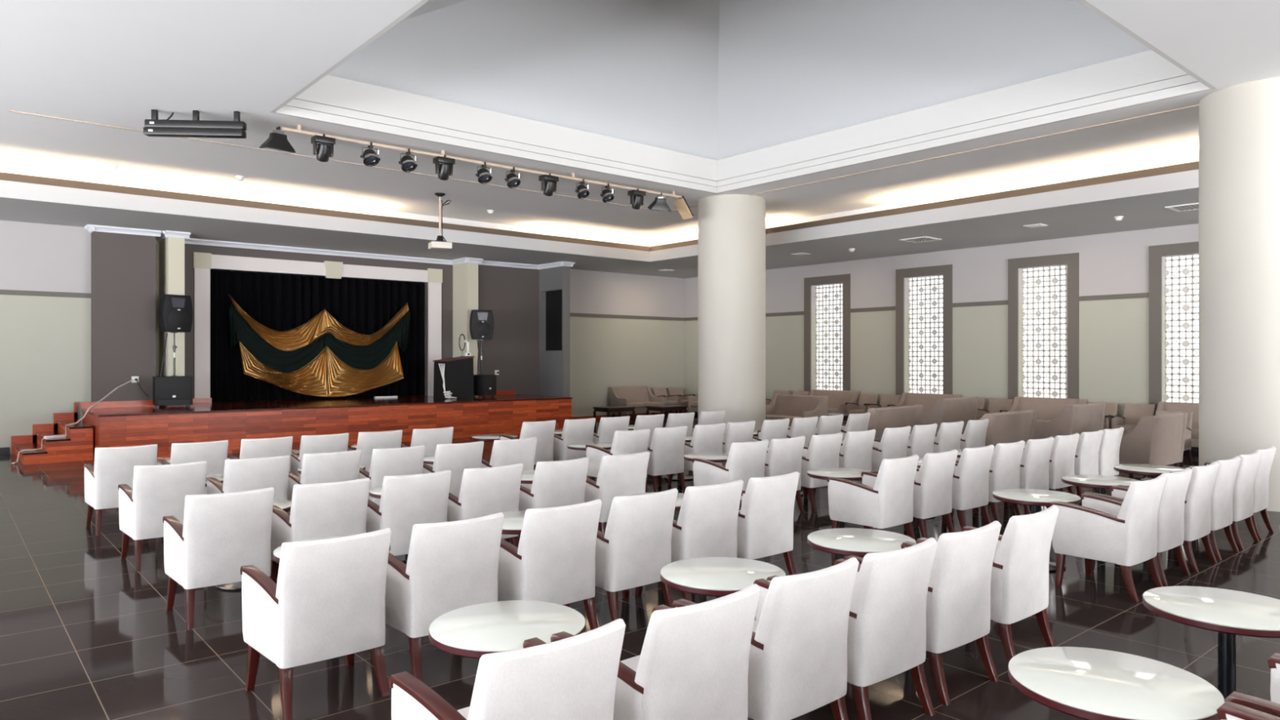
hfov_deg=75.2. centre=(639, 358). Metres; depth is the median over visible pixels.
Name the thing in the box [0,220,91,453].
wall
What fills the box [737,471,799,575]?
armchair
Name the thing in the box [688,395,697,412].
sofa
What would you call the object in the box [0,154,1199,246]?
trim
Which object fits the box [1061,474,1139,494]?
round table
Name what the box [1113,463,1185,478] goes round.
round table
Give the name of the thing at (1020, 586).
armchair
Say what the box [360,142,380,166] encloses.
light
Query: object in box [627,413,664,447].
armchair
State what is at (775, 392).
lounge chair
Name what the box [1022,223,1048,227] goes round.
recessed light
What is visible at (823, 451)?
armchair
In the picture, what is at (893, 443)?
armchair
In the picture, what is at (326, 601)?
armchair
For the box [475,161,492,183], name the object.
light
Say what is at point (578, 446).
round table
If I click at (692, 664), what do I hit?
armchair
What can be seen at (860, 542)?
round table
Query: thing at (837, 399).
sofa
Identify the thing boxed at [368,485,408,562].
round table
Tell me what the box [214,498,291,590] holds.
round table
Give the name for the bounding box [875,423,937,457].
armchair
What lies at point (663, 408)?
coffee table
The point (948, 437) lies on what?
armchair
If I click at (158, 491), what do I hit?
armchair
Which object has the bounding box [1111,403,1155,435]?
lounge chair
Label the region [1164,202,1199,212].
ceiling vent
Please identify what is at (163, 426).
stage
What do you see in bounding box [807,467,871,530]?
round table
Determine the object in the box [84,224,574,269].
trim
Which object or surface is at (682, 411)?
baseboard
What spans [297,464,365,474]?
round table
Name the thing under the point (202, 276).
trim
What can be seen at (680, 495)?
round table
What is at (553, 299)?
panel
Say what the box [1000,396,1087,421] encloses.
sofa
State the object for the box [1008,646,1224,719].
round table
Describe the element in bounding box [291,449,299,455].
round table
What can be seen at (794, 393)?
lounge chair
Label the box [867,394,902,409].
lounge chair
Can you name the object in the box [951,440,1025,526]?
armchair
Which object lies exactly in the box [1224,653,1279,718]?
armchair
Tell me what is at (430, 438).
armchair
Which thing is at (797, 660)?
armchair
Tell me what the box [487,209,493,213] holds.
smoke detector
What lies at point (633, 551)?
armchair
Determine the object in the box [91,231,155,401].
wall
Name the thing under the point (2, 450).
baseboard
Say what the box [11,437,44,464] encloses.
cable
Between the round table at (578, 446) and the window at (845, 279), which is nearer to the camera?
the round table at (578, 446)
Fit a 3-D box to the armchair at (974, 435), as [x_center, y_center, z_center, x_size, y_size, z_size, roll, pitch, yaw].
[4.606,1.279,11.886,0.588,0.842,0.635,0,0,-41]
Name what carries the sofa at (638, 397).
on the floor at (85, 634)
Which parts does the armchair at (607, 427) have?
panel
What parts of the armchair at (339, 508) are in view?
leg, panel, armrest, backrest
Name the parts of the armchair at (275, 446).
armrest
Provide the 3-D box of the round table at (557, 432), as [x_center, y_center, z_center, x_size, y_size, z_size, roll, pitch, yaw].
[-1.177,1.409,12.755,0.654,0.581,0.654,0,0,-40]
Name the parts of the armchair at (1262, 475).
leg, backrest, leg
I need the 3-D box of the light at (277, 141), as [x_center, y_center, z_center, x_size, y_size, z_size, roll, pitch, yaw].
[-4.777,-2.889,10.949,0.199,0.321,0.407,0,0,41]
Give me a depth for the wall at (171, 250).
16.14 m
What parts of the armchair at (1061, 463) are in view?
panel, backrest, leg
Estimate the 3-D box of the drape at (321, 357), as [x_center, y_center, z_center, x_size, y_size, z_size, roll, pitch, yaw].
[-7.070,-0.236,18.761,4.079,2.217,0.232,0,0,-40]
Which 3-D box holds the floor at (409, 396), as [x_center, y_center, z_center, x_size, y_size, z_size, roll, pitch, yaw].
[-7.006,0.950,18.694,9.410,0.060,1.400,0,0,-40]
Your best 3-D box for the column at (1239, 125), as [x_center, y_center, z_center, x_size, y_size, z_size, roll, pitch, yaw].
[7.391,-0.720,9.793,1.330,4.840,1.330,0,0,-40]
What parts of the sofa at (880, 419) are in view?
arm, arm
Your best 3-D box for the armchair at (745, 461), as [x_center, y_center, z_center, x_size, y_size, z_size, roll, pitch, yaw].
[0.988,1.279,8.824,0.588,0.842,0.635,0,0,-40]
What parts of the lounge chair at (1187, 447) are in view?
backrest, panel, leg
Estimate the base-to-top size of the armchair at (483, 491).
0.842 m
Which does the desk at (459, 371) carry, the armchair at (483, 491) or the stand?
the stand
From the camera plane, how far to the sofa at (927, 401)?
19.02 m
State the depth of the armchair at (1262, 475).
7.90 m
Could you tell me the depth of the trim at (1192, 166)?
14.94 m
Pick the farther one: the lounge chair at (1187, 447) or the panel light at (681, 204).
the panel light at (681, 204)
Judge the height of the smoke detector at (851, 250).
0.072 m
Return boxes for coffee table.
[592,405,635,423]
[645,404,687,424]
[765,417,782,419]
[826,413,849,421]
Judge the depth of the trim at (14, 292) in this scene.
15.11 m
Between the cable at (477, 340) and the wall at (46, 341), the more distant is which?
the cable at (477, 340)
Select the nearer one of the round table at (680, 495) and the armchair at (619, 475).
the round table at (680, 495)
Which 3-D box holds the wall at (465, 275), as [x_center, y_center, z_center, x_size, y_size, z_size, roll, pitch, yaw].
[-4.556,-0.400,20.915,0.300,4.200,1.400,0,0,-40]
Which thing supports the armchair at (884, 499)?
on the floor at (85, 634)
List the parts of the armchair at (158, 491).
leg, armrest, panel, leg, backrest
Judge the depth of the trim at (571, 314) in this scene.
23.91 m
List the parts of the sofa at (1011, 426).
arm, arm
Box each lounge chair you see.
[652,386,679,417]
[667,386,694,415]
[765,390,790,407]
[792,391,809,395]
[844,393,879,413]
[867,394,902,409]
[977,397,985,409]
[977,398,1013,420]
[1088,401,1118,429]
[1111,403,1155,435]
[1155,410,1192,466]
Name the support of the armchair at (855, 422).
on the floor at (85, 634)
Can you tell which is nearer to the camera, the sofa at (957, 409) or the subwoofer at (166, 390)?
the subwoofer at (166, 390)
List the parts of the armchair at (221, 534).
leg, armrest, panel, leg, backrest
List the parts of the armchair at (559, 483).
panel, armrest, backrest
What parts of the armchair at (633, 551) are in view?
leg, panel, armrest, leg, leg, backrest, leg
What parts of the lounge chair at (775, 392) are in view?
panel, backrest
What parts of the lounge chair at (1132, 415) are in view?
armrest, panel, seat, backrest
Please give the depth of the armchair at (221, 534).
5.35 m
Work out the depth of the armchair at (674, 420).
13.05 m
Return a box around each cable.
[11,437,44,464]
[136,380,149,396]
[160,333,167,376]
[476,339,479,374]
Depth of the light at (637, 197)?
14.85 m
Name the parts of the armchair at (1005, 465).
leg, leg, panel, leg, backrest, leg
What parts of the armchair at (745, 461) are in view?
panel, armrest, backrest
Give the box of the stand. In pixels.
[464,340,471,355]
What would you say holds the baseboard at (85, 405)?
attached to the wall at (46, 341)
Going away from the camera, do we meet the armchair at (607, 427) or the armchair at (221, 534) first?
the armchair at (221, 534)
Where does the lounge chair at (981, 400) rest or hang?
on the floor at (85, 634)
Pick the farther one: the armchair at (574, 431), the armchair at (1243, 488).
the armchair at (574, 431)
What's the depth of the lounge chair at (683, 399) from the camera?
24.85 m
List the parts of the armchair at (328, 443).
panel, armrest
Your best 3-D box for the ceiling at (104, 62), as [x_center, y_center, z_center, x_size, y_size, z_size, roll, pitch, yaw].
[0.680,-3.200,4.378,23.100,0.160,28.200,0,0,-40]
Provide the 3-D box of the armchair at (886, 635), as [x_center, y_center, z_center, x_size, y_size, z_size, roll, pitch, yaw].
[1.044,1.279,4.010,0.588,0.842,0.635,0,0,-39]
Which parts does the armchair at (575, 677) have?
panel, armrest, seat, armrest, backrest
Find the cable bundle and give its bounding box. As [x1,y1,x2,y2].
[438,363,456,398]
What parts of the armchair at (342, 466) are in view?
panel, armrest, backrest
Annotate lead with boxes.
[64,379,133,435]
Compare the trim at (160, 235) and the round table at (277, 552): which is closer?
the round table at (277, 552)
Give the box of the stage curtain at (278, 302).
[210,270,423,401]
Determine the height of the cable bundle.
0.798 m
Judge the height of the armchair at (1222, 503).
0.842 m
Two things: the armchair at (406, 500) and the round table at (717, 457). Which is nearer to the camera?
the armchair at (406, 500)
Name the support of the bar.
hanging from the ceiling at (104, 62)
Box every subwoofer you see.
[152,376,192,408]
[473,374,496,397]
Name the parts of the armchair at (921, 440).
panel, backrest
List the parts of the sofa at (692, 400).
seat frame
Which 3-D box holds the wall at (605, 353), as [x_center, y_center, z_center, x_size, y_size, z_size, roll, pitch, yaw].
[-0.645,-0.400,24.034,5.500,4.200,0.400,0,0,-40]
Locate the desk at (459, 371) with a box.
[432,355,474,398]
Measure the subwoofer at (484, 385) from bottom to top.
0.530 m
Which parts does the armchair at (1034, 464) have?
leg, panel, leg, backrest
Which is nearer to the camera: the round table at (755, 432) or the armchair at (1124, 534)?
the armchair at (1124, 534)
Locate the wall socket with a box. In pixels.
[131,376,138,382]
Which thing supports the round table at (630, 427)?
on the floor at (85, 634)
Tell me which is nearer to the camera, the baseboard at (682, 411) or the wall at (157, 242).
the wall at (157, 242)
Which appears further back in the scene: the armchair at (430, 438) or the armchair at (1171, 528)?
the armchair at (430, 438)
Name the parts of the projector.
ceiling plate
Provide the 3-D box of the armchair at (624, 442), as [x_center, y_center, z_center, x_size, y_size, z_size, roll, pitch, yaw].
[-0.246,1.279,10.217,0.588,0.842,0.635,0,0,-39]
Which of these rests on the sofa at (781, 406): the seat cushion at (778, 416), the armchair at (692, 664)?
the seat cushion at (778, 416)
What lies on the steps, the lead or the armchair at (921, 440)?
the lead
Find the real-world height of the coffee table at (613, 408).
0.440 m
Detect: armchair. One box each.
[83,444,157,535]
[118,461,206,571]
[156,440,228,494]
[162,487,274,629]
[205,454,289,512]
[226,435,293,471]
[240,528,391,719]
[269,477,369,582]
[287,449,361,515]
[290,432,348,477]
[347,430,402,472]
[359,444,425,506]
[365,470,451,555]
[370,512,503,682]
[388,618,625,719]
[400,426,453,466]
[422,440,484,497]
[447,463,523,547]
[480,436,537,489]
[497,499,601,630]
[499,420,555,470]
[503,457,589,542]
[550,583,759,719]
[553,417,595,460]
[563,488,678,622]
[584,451,649,533]
[585,428,650,493]
[592,415,630,450]
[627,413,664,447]
[635,479,743,601]
[646,425,687,492]
[665,412,694,444]
[667,422,725,485]
[671,557,858,719]
[692,410,724,435]
[692,439,768,499]
[722,420,755,466]
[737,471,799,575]
[738,435,805,512]
[752,417,789,445]
[766,537,937,719]
[786,416,817,446]
[800,432,843,510]
[808,429,875,495]
[815,414,843,435]
[826,454,919,541]
[840,412,870,438]
[844,520,1001,706]
[871,426,911,471]
[871,448,958,538]
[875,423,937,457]
[909,420,964,460]
[914,444,994,528]
[915,505,1059,662]
[935,418,989,449]
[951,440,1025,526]
[980,436,1054,514]
[1008,432,1079,505]
[1049,475,1166,602]
[1055,429,1103,502]
[1059,426,1124,494]
[1083,467,1192,586]
[1117,461,1219,573]
[1143,455,1240,559]
[1168,450,1261,549]
[1189,445,1276,539]
[1216,701,1279,719]
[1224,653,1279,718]
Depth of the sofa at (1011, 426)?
12.40 m
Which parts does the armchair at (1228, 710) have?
panel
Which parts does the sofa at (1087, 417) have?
arm, backrest, arm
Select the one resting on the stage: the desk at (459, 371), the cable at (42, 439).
the desk at (459, 371)
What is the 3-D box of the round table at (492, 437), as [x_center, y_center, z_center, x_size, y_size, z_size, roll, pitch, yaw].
[-2.092,1.409,11.979,0.654,0.581,0.654,0,0,-40]
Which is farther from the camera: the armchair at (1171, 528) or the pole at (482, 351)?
the pole at (482, 351)
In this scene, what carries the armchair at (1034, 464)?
on the floor at (85, 634)
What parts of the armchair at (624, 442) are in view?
panel, armrest, backrest, leg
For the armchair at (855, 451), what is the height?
0.842 m
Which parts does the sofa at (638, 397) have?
arm, backrest, seat frame, arm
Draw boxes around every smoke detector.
[235,175,244,181]
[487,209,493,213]
[848,248,854,252]
[1114,216,1123,221]
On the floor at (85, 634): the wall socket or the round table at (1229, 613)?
the round table at (1229, 613)
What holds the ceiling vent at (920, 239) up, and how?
in the ceiling at (1091, 210)
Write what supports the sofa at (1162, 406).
on the floor at (85, 634)
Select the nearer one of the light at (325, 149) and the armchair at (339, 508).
the armchair at (339, 508)
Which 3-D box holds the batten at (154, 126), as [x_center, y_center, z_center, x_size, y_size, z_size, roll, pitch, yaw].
[-5.593,-2.954,10.447,1.200,0.329,0.157,0,0,-4]
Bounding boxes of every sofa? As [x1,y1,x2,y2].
[608,386,664,417]
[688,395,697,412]
[765,394,827,426]
[809,389,860,422]
[866,404,923,439]
[887,392,961,413]
[921,396,978,432]
[981,409,1036,451]
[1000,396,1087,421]
[1034,402,1105,439]
[1119,412,1187,478]
[1156,401,1199,447]
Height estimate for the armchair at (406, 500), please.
0.842 m
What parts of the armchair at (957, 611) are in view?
armrest, panel, armrest, leg, backrest, leg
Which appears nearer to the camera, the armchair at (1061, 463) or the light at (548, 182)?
the armchair at (1061, 463)
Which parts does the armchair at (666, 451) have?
panel, leg, leg, backrest, leg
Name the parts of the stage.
panel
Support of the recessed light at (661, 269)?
in the ceiling at (1091, 210)
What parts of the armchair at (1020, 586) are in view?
armrest, armrest, panel, panel, leg, backrest, leg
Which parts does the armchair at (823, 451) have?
panel, panel, armrest, leg, leg, backrest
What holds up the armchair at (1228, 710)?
on the floor at (85, 634)
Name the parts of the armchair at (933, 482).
armrest, panel, leg, backrest, leg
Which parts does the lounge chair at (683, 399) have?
backrest, panel, seat, panel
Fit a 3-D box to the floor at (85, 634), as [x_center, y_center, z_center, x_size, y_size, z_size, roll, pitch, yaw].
[0.848,1.775,6.422,26.200,0.150,31.300,0,0,-40]
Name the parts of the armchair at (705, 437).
leg, panel, armrest, backrest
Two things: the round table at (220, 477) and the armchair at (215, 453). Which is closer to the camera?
the round table at (220, 477)
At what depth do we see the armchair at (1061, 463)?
9.30 m
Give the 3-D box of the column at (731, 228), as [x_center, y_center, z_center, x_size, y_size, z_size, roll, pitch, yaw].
[1.816,-0.720,16.446,1.330,4.840,1.330,0,0,-40]
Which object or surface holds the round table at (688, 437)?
on the floor at (85, 634)
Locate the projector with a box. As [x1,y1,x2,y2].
[428,192,452,250]
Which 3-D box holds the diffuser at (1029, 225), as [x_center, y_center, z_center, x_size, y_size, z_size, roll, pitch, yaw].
[7.290,-2.437,15.292,0.260,0.005,0.260,0,0,-40]
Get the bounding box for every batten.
[143,109,246,138]
[373,395,397,398]
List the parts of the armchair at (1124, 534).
leg, armrest, panel, leg, panel, armrest, leg, backrest, leg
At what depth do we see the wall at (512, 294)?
21.38 m
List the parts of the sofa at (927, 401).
arm, backrest, arm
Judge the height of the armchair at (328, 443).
0.842 m
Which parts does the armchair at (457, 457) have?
panel, armrest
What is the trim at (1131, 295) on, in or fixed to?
attached to the wall at (1113, 334)
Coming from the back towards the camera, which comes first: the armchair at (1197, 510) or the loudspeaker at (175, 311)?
the loudspeaker at (175, 311)
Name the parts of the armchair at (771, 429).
armrest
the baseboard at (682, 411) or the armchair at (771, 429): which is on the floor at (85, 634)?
the armchair at (771, 429)
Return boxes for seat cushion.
[629,402,644,408]
[637,401,661,407]
[690,401,697,406]
[765,414,793,418]
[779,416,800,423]
[826,408,837,413]
[1191,429,1199,438]
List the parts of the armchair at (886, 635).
armrest, armrest, panel, leg, backrest, leg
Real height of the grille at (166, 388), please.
0.390 m
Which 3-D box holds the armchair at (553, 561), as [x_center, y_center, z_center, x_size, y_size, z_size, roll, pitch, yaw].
[-0.605,1.279,5.090,0.588,0.842,0.635,0,0,-40]
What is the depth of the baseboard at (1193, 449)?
15.15 m
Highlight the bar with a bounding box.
[280,124,682,198]
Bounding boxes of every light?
[259,126,295,154]
[311,133,335,162]
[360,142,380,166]
[398,148,417,172]
[432,155,454,180]
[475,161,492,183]
[504,166,520,188]
[538,173,558,195]
[575,178,589,199]
[600,182,613,202]
[627,188,645,209]
[647,192,671,211]
[658,269,672,271]
[673,195,693,219]
[791,252,809,255]
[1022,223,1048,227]
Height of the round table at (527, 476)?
0.581 m
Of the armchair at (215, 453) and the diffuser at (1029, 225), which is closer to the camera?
the armchair at (215, 453)
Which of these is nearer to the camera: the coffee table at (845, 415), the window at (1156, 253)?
the window at (1156, 253)
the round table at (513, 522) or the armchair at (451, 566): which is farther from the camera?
the round table at (513, 522)
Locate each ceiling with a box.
[0,0,1279,242]
[0,168,1199,278]
[327,0,1151,159]
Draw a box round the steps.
[11,401,93,464]
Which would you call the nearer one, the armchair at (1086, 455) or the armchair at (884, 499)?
the armchair at (884, 499)
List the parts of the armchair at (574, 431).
panel, armrest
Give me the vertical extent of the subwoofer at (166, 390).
0.580 m
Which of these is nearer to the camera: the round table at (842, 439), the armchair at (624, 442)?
the armchair at (624, 442)
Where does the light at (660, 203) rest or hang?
hanging from the bar
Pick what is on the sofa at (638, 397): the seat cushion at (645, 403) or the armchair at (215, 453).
the seat cushion at (645, 403)
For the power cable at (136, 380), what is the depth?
15.71 m
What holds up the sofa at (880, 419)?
on the floor at (85, 634)
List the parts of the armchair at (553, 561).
panel, armrest, backrest, leg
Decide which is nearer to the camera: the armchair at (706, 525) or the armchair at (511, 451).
the armchair at (706, 525)
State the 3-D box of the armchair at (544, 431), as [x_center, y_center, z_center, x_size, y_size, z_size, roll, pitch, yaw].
[-1.543,1.279,11.593,0.588,0.842,0.635,0,0,-41]
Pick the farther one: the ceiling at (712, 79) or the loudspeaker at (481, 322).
the loudspeaker at (481, 322)
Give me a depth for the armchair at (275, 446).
8.96 m
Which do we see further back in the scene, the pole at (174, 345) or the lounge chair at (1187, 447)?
the pole at (174, 345)
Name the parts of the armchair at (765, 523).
panel, armrest, panel, leg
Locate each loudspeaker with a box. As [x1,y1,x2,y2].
[159,293,192,333]
[469,309,493,340]
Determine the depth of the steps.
13.78 m
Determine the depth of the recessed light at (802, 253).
19.41 m
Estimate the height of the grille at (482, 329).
0.370 m
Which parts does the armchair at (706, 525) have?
leg, panel, armrest, leg, backrest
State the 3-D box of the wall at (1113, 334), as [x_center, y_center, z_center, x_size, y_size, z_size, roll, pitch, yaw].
[10.618,-0.400,14.770,0.300,4.200,31.200,0,0,-40]
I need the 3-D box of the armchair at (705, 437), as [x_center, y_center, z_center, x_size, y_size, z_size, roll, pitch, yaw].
[0.766,1.279,11.081,0.588,0.842,0.635,0,0,-39]
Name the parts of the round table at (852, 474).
post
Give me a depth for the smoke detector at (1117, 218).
14.32 m
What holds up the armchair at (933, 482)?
on the floor at (85, 634)
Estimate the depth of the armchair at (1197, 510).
6.65 m
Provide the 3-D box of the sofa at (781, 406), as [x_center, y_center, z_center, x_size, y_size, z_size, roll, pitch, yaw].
[3.251,1.250,17.964,0.814,0.899,1.400,0,0,-40]
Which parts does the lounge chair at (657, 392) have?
backrest, seat, panel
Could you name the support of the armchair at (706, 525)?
on the floor at (85, 634)
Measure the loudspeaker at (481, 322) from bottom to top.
0.712 m
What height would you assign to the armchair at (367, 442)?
0.842 m
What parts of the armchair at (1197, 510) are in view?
armrest, panel, leg, backrest, leg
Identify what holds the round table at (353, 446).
on the floor at (85, 634)
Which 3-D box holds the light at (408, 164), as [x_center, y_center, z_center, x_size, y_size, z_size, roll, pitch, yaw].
[-3.377,-2.889,12.097,0.238,0.325,0.233,0,0,3]
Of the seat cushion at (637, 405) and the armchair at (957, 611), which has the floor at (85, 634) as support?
the armchair at (957, 611)
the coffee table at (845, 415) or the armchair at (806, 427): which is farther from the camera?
the coffee table at (845, 415)
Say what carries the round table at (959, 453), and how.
on the floor at (85, 634)
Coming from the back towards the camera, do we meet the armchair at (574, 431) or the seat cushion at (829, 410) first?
the seat cushion at (829, 410)
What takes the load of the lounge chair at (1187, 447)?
on the floor at (85, 634)
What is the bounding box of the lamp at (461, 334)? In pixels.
[458,333,465,356]
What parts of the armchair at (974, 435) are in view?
panel, backrest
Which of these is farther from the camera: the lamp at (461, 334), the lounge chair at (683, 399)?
the lounge chair at (683, 399)
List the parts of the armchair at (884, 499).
leg, panel, armrest, leg, panel, armrest, backrest, leg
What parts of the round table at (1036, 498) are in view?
post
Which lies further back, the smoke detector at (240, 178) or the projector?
the projector
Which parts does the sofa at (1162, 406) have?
arm, backrest, seat frame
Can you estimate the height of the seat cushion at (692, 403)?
0.130 m
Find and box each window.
[804,273,850,395]
[895,264,952,395]
[1008,252,1079,399]
[1148,241,1199,415]
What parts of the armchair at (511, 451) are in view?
panel, armrest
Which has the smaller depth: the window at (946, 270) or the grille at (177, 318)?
the grille at (177, 318)
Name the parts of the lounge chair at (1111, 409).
panel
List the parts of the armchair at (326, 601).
leg, armrest, panel, leg, backrest, leg, leg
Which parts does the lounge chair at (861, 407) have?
panel, seat, panel, backrest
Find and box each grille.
[156,377,191,399]
[168,309,188,328]
[475,321,490,337]
[484,376,495,391]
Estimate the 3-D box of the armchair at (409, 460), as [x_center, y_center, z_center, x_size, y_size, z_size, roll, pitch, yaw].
[-2.496,1.279,8.249,0.588,0.842,0.635,0,0,-40]
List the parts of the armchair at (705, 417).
backrest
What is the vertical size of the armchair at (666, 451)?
0.842 m
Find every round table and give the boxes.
[156,457,170,465]
[163,474,223,544]
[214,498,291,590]
[273,535,391,563]
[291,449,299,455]
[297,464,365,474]
[351,443,404,449]
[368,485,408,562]
[423,454,435,464]
[428,600,585,658]
[471,434,517,447]
[481,510,525,543]
[517,470,534,537]
[554,429,562,436]
[567,442,612,480]
[625,492,684,511]
[627,425,634,430]
[660,556,785,598]
[664,435,693,480]
[684,452,728,462]
[724,430,758,436]
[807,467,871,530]
[807,528,915,557]
[841,438,862,484]
[889,457,933,518]
[946,449,990,504]
[992,488,1080,572]
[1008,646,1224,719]
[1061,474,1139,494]
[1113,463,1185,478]
[1142,586,1279,699]
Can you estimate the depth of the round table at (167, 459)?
9.29 m
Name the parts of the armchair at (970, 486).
leg, armrest, panel, leg, backrest, leg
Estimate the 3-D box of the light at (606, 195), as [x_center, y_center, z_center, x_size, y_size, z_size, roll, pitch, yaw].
[-0.568,-2.889,14.479,0.238,0.325,0.233,0,0,3]
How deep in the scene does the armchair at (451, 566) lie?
4.41 m
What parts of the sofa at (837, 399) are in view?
arm, backrest, arm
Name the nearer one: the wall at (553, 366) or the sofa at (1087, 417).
the sofa at (1087, 417)
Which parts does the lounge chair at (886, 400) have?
panel, backrest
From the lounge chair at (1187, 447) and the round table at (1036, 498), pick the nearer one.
the round table at (1036, 498)
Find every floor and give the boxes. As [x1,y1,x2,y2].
[0,414,1279,719]
[85,394,516,408]
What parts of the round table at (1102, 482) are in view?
post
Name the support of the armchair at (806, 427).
on the floor at (85, 634)
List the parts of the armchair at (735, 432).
panel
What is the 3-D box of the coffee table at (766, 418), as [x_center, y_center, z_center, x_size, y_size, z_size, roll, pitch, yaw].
[2.432,1.480,17.466,0.640,0.440,0.900,0,0,-40]
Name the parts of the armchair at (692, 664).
armrest, panel, seat, armrest, backrest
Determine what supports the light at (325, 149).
hanging from the bar
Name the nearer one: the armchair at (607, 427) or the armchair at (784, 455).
the armchair at (784, 455)
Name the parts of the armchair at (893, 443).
panel, panel, armrest, backrest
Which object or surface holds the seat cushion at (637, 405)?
on the sofa at (638, 397)
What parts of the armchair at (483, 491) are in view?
panel, armrest, leg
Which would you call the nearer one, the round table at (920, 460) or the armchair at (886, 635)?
the armchair at (886, 635)
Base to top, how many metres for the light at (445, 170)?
0.377 m
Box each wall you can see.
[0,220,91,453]
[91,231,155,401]
[155,239,159,376]
[159,236,184,406]
[184,243,453,398]
[453,262,478,374]
[478,264,538,395]
[538,266,569,397]
[569,268,684,417]
[684,223,1199,416]
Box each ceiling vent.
[899,236,942,243]
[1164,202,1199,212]
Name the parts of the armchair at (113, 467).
armrest, panel, leg, leg, backrest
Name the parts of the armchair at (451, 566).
panel, armrest, leg, backrest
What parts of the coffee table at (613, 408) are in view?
leg, leg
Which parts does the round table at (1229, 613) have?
post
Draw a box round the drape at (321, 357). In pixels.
[228,294,410,396]
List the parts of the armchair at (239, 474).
panel, armrest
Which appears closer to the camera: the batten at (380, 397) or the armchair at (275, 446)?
the armchair at (275, 446)
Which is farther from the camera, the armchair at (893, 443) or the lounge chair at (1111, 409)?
the lounge chair at (1111, 409)
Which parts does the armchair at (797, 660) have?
armrest, panel, seat, panel, armrest, backrest, leg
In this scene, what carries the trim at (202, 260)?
attached to the wall at (447, 269)
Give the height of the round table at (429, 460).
0.581 m
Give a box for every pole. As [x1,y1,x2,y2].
[171,333,177,376]
[479,340,483,374]
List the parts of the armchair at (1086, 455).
panel, leg, backrest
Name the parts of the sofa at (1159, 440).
arm, arm, backrest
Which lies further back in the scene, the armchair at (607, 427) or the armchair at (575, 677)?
the armchair at (607, 427)
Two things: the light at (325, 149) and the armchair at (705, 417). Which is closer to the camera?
the light at (325, 149)
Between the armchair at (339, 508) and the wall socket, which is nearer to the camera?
the armchair at (339, 508)
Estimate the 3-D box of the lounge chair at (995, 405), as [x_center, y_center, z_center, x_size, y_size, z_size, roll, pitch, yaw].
[7.521,1.279,17.559,0.635,0.842,0.588,0,0,-40]
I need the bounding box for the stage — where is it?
[81,394,572,459]
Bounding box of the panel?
[546,289,561,351]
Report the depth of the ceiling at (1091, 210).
15.62 m
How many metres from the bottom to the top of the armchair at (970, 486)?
0.842 m
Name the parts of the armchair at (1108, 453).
backrest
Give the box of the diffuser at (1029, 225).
[1026,224,1045,227]
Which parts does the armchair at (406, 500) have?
panel, armrest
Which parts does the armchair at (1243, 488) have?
leg, backrest, leg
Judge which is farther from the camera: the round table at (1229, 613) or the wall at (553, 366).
the wall at (553, 366)
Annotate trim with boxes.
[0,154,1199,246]
[0,160,1199,251]
[0,289,91,297]
[8,104,1199,212]
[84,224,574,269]
[193,252,442,282]
[194,254,441,398]
[270,0,1216,193]
[569,312,684,320]
[684,292,1148,320]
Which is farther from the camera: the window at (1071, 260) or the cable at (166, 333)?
the window at (1071, 260)
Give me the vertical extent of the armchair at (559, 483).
0.842 m
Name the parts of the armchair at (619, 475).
panel, armrest, leg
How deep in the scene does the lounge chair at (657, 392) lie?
24.41 m
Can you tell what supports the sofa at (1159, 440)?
on the floor at (85, 634)
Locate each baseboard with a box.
[0,447,9,454]
[80,390,515,408]
[571,410,684,419]
[684,410,1199,452]
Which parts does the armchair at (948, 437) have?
panel, backrest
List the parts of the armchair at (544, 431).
panel, armrest, backrest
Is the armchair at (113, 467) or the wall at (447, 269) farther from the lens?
the wall at (447, 269)
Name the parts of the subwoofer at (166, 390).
name plate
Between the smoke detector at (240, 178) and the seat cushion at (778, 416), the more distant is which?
the seat cushion at (778, 416)
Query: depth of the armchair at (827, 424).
12.50 m
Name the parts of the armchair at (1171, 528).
leg, armrest, armrest, panel, leg, backrest, leg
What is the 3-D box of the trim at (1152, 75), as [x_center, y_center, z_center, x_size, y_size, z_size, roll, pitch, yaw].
[0.985,-3.430,10.065,8.560,0.620,8.560,0,0,-40]
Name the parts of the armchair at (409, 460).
panel, armrest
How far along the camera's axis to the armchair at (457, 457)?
8.43 m
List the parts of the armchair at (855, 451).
panel, backrest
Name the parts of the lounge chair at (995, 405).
panel, backrest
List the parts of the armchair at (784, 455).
panel, backrest, leg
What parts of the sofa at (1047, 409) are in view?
arm, backrest, arm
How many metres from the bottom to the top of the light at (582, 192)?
0.325 m
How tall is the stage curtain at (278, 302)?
2.770 m
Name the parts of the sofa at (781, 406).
arm, backrest, arm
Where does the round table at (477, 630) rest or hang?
on the floor at (85, 634)
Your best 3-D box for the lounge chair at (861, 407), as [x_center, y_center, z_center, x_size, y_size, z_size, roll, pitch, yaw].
[5.393,1.279,20.069,0.635,0.842,0.588,0,0,-40]
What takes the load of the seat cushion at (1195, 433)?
on the sofa at (1162, 406)
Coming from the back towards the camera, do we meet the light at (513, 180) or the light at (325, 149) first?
the light at (513, 180)
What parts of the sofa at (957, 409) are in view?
arm, backrest, arm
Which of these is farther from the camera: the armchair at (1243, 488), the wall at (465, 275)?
the wall at (465, 275)
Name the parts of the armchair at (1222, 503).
leg, backrest, leg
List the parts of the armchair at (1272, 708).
armrest, armrest, panel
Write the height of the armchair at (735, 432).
0.842 m
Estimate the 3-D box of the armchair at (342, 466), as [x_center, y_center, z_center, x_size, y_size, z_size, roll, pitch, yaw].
[-2.993,1.279,7.845,0.588,0.842,0.635,0,0,-41]
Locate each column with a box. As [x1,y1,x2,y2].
[697,194,765,437]
[1199,76,1279,511]

